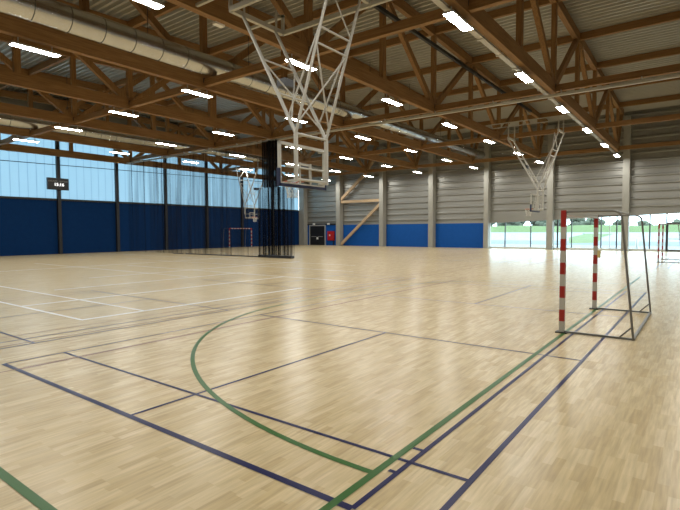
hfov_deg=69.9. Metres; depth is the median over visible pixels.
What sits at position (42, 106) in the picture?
wall
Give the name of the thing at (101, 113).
tie beam
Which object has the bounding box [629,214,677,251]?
window
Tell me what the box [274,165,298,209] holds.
window
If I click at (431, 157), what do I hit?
column
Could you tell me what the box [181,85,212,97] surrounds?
ceiling light
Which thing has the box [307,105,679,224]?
wall
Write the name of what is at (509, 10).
purlin
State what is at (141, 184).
window
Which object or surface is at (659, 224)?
goal
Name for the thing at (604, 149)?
tie beam
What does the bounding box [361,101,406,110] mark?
purlin
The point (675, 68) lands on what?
tie beam
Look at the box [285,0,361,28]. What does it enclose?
purlin
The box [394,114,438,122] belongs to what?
purlin
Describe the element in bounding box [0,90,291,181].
roof truss
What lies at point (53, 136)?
roof truss
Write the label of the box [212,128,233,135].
ceiling light
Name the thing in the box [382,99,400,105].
diffuser
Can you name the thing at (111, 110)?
ceiling light
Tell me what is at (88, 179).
window
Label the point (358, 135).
ceiling light
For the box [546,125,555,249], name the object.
column
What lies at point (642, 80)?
track
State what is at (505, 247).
window
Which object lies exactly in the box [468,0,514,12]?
tie beam
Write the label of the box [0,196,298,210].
trim
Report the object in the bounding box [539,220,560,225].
tree
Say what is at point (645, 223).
tree
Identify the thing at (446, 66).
purlin
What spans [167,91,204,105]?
purlin
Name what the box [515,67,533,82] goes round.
ceiling light
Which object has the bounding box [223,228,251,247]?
goal
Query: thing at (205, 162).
wall post
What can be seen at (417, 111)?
tie beam
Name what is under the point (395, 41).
purlin
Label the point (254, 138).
tie beam
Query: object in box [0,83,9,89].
purlin
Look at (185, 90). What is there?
diffuser
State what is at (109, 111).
diffuser
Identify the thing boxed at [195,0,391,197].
basketball hoop
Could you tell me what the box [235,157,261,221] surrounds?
basketball hoop
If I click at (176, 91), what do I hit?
tie beam
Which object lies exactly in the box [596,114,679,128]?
tie beam
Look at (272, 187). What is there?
wall post
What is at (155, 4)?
ceiling light
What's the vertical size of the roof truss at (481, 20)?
4.480 m
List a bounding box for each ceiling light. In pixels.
[8,37,60,57]
[12,136,38,142]
[54,123,82,130]
[108,107,138,116]
[109,149,129,153]
[135,0,163,8]
[155,139,176,145]
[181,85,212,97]
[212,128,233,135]
[284,54,316,70]
[285,116,306,122]
[354,133,370,139]
[381,94,402,105]
[442,122,456,127]
[443,6,472,31]
[483,137,494,143]
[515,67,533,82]
[556,102,568,112]
[582,125,591,132]
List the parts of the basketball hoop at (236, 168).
board frame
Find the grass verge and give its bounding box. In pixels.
[569,234,611,242]
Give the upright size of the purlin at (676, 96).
0.360 m
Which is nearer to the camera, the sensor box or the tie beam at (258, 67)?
the sensor box
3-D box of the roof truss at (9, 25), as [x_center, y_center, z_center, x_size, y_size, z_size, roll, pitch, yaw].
[-2.131,-9.629,25.695,0.250,4.480,52.550,2,4,37]
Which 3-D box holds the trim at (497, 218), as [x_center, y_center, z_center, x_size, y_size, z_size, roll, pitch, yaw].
[22.268,-3.258,41.768,19.300,0.846,0.250,2,4,37]
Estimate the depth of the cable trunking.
25.74 m
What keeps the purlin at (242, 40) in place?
attached to the roof truss at (9, 25)
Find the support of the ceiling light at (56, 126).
hanging from the roof truss at (65, 117)
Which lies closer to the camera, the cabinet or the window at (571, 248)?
the window at (571, 248)
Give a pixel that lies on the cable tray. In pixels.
(440, 3)
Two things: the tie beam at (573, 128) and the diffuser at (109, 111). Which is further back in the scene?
the tie beam at (573, 128)
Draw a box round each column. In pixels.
[299,174,307,244]
[336,154,342,245]
[379,146,385,245]
[428,142,435,246]
[483,136,490,247]
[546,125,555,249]
[621,115,631,250]
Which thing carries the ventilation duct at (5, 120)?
hanging from the ceiling
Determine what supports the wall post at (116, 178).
on the floor
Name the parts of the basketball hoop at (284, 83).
winch motor, board frame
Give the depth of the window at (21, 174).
36.70 m
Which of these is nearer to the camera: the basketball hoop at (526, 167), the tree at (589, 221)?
the basketball hoop at (526, 167)
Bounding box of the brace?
[341,154,378,244]
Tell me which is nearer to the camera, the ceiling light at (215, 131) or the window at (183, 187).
the ceiling light at (215, 131)
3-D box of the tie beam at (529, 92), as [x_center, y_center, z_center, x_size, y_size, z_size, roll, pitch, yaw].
[7.218,-7.532,23.585,5.630,0.290,0.200,2,4,37]
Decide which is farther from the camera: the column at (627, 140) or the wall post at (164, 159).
the wall post at (164, 159)
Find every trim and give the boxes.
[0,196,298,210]
[490,210,679,222]
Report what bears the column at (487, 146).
on the floor
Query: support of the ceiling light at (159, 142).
hanging from the roof truss at (65, 117)
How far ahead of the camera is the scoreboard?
37.97 m
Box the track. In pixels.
[126,74,679,163]
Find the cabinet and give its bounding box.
[327,231,334,244]
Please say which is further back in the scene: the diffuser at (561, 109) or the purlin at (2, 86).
the purlin at (2, 86)
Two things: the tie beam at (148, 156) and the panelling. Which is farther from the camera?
the panelling
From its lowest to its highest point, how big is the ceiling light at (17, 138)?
0.260 m
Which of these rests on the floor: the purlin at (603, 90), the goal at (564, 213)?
the goal at (564, 213)
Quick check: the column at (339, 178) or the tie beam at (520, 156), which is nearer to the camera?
the tie beam at (520, 156)
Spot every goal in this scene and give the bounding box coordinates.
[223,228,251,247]
[555,210,651,339]
[657,223,679,262]
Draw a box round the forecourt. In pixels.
[491,232,679,249]
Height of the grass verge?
0.250 m
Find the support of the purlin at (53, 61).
attached to the roof truss at (65, 117)
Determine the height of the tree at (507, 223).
20.349 m
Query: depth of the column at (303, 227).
60.95 m
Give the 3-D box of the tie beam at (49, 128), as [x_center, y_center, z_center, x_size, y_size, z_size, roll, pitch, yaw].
[-17.573,-7.738,29.640,5.630,0.290,0.200,2,4,37]
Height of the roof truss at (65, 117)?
4.480 m
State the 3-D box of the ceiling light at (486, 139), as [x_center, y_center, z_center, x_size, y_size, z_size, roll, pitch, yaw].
[9.898,-7.627,32.240,0.300,0.260,1.440,2,4,37]
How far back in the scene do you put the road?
66.39 m
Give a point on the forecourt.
(539, 236)
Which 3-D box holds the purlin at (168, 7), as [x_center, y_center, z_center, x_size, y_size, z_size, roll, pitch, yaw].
[-8.187,-11.291,22.422,5.630,0.360,0.180,2,4,37]
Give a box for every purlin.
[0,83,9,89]
[28,56,68,75]
[105,74,140,90]
[127,2,179,27]
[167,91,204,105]
[179,122,193,126]
[210,35,256,54]
[217,108,255,118]
[258,120,296,127]
[272,63,317,77]
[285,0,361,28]
[320,83,367,94]
[328,140,360,144]
[343,30,429,57]
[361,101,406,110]
[366,133,405,141]
[388,60,464,81]
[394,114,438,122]
[422,83,492,97]
[424,125,464,132]
[435,0,550,33]
[456,103,516,113]
[472,35,572,63]
[478,115,535,125]
[500,64,591,85]
[522,89,604,103]
[540,103,614,117]
[580,11,679,40]
[597,47,679,68]
[610,73,679,90]
[620,94,679,106]
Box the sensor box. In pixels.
[212,21,224,27]
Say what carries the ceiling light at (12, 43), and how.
hanging from the roof truss at (9, 25)
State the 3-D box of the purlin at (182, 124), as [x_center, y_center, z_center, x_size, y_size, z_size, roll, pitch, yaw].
[-13.195,-12.321,44.877,5.360,0.360,0.180,2,4,37]
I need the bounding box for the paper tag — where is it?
[597,250,600,257]
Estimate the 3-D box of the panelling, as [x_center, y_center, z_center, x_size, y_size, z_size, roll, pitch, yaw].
[4.904,-2.222,54.841,24.100,2.460,0.230,2,4,37]
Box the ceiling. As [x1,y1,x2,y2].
[0,0,679,153]
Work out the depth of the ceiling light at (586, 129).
28.52 m
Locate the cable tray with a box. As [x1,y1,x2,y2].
[431,0,615,152]
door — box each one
[309,225,325,244]
[665,222,679,251]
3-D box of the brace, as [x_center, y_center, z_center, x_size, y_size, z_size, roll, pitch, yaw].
[2.330,-6.431,55.880,5.623,10.613,0.220,2,4,37]
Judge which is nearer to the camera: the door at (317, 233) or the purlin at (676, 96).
the purlin at (676, 96)
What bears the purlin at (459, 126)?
attached to the roof truss at (9, 25)
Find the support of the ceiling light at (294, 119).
hanging from the roof truss at (9, 25)
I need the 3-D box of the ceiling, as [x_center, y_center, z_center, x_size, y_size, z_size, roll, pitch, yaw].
[-3.358,-11.784,27.233,44.000,1.437,54.320,2,4,37]
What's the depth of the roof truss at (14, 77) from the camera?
25.59 m
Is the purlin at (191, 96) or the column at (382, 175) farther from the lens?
the column at (382, 175)
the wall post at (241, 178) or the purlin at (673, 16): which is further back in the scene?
the wall post at (241, 178)
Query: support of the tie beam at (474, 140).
attached to the roof truss at (298, 44)
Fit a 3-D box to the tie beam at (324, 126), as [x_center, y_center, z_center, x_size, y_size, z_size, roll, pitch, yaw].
[-2.183,-7.845,30.611,5.630,0.290,0.200,2,4,37]
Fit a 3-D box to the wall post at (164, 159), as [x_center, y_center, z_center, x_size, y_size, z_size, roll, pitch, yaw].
[-16.490,-5.625,45.964,0.240,10.300,0.240,2,4,37]
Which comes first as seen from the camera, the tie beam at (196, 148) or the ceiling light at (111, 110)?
the ceiling light at (111, 110)
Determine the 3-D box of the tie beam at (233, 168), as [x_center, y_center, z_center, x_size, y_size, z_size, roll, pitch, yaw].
[-10.186,-8.732,49.065,5.360,0.290,0.200,2,4,37]
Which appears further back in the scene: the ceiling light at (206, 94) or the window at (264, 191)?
the window at (264, 191)
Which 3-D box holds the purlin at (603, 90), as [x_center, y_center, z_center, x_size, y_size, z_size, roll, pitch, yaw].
[16.190,-11.632,35.408,5.630,0.360,0.180,2,4,37]
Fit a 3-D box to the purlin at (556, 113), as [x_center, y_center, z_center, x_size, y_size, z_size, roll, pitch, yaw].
[19.185,-11.678,39.414,5.630,0.360,0.180,2,4,37]
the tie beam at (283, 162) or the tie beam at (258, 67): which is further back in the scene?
the tie beam at (283, 162)
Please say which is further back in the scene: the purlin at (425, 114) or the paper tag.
the purlin at (425, 114)
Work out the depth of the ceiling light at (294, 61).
17.03 m
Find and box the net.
[173,139,293,258]
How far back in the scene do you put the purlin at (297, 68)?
31.07 m
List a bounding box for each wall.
[0,87,286,150]
[0,198,298,255]
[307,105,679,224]
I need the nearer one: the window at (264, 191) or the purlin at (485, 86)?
the purlin at (485, 86)
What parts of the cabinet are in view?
cabinet door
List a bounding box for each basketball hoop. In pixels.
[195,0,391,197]
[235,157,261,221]
[486,114,576,215]
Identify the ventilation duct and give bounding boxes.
[0,0,484,157]
[0,75,334,171]
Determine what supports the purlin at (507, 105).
attached to the roof truss at (298, 44)
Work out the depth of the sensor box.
14.29 m
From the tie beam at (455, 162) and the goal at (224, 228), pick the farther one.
the goal at (224, 228)
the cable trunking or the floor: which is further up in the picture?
the cable trunking
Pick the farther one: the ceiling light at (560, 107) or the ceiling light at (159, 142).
the ceiling light at (159, 142)
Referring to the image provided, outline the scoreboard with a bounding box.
[46,177,68,190]
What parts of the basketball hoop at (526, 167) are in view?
hanging rail, board frame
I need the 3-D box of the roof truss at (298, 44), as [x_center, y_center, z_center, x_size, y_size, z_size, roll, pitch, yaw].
[2.569,-9.472,22.183,0.250,4.480,52.550,2,4,37]
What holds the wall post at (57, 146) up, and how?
on the floor
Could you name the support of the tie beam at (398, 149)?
attached to the roof truss at (9, 25)
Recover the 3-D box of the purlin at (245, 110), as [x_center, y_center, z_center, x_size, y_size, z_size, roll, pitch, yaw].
[-8.603,-12.168,41.446,5.630,0.360,0.180,2,4,37]
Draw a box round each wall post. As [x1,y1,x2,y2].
[55,141,62,253]
[114,149,119,251]
[163,156,167,249]
[204,154,208,247]
[240,159,243,246]
[272,187,274,245]
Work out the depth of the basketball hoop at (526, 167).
29.75 m
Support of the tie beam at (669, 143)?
attached to the roof truss at (481, 20)
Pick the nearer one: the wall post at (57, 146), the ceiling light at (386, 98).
the ceiling light at (386, 98)
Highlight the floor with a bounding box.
[0,245,679,509]
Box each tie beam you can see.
[0,136,28,145]
[30,123,71,135]
[74,107,126,123]
[129,85,199,107]
[130,154,162,160]
[168,146,207,154]
[204,54,303,86]
[215,136,265,146]
[221,166,252,171]
[259,161,293,166]
[272,124,338,137]
[287,175,316,179]
[304,154,352,161]
[309,6,460,56]
[328,171,358,175]
[343,108,428,126]
[358,147,417,155]
[366,167,410,172]
[416,161,467,167]
[422,137,494,148]
[435,87,545,111]
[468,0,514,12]
[473,155,534,162]
[500,126,590,139]
[539,147,609,156]
[555,63,679,91]
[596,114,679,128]
[619,140,679,149]
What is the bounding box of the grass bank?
[491,225,679,231]
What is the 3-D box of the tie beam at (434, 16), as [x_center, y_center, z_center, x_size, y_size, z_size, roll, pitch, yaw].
[1.228,-7.112,15.589,5.630,0.290,0.200,2,4,37]
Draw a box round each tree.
[506,221,525,225]
[529,220,544,225]
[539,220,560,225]
[567,218,585,225]
[579,218,605,224]
[637,220,652,225]
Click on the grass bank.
(575, 228)
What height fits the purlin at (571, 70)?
0.360 m
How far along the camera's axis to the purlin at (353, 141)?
53.45 m
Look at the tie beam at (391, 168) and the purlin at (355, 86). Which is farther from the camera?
the tie beam at (391, 168)
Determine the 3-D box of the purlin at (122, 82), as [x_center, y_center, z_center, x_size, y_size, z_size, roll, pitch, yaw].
[-14.594,-11.979,33.438,5.630,0.360,0.180,2,4,37]
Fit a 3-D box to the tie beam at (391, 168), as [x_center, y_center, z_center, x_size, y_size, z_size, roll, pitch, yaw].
[5.097,-8.842,50.116,5.630,0.290,0.200,2,4,37]
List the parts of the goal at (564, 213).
post, post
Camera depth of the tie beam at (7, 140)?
33.26 m
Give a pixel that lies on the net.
(269, 148)
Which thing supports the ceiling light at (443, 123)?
hanging from the roof truss at (298, 44)
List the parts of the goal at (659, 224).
post, post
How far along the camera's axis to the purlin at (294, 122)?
45.28 m
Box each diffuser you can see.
[10,43,59,57]
[109,111,137,116]
[182,89,211,97]
[286,59,315,70]
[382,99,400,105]
[516,72,532,82]
[556,107,567,112]
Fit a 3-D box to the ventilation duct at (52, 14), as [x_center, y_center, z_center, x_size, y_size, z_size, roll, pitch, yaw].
[-0.722,-9.835,26.536,0.872,4.130,46.400,2,4,37]
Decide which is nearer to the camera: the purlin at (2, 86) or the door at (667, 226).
the purlin at (2, 86)
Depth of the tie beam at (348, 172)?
53.60 m
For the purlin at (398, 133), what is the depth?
50.51 m
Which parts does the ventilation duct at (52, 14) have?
hanger rod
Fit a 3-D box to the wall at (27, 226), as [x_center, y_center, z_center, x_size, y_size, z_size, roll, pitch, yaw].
[-20.882,-2.338,40.593,0.150,4.300,53.500,2,4,37]
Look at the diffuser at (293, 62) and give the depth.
17.12 m
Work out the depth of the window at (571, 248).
41.71 m
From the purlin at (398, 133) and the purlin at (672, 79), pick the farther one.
the purlin at (398, 133)
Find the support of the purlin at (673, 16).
attached to the roof truss
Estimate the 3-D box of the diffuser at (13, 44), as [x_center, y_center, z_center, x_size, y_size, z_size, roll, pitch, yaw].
[-9.824,-6.600,15.704,0.280,0.001,1.400,2,4,37]
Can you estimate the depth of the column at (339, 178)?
57.52 m
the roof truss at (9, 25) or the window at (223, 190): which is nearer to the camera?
the roof truss at (9, 25)
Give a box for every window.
[0,133,56,198]
[59,141,114,200]
[118,150,163,203]
[167,153,204,205]
[208,155,240,206]
[243,160,269,208]
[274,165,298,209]
[490,221,545,248]
[554,216,620,250]
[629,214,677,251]
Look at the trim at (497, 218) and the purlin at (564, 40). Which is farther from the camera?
the trim at (497, 218)
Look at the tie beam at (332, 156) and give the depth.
42.54 m
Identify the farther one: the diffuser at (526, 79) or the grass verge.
the grass verge
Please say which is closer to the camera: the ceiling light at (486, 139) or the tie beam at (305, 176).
the ceiling light at (486, 139)
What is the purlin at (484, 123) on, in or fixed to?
attached to the roof truss at (298, 44)
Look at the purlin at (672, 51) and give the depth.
28.19 m
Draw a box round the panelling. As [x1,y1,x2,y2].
[308,223,482,247]
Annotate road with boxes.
[491,240,679,245]
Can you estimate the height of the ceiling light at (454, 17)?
0.260 m
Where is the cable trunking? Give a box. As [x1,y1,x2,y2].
[373,5,531,111]
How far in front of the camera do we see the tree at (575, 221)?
438.44 m
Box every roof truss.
[0,0,421,168]
[0,0,480,164]
[0,33,378,173]
[0,64,333,176]
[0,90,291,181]
[165,0,547,158]
[444,0,623,151]

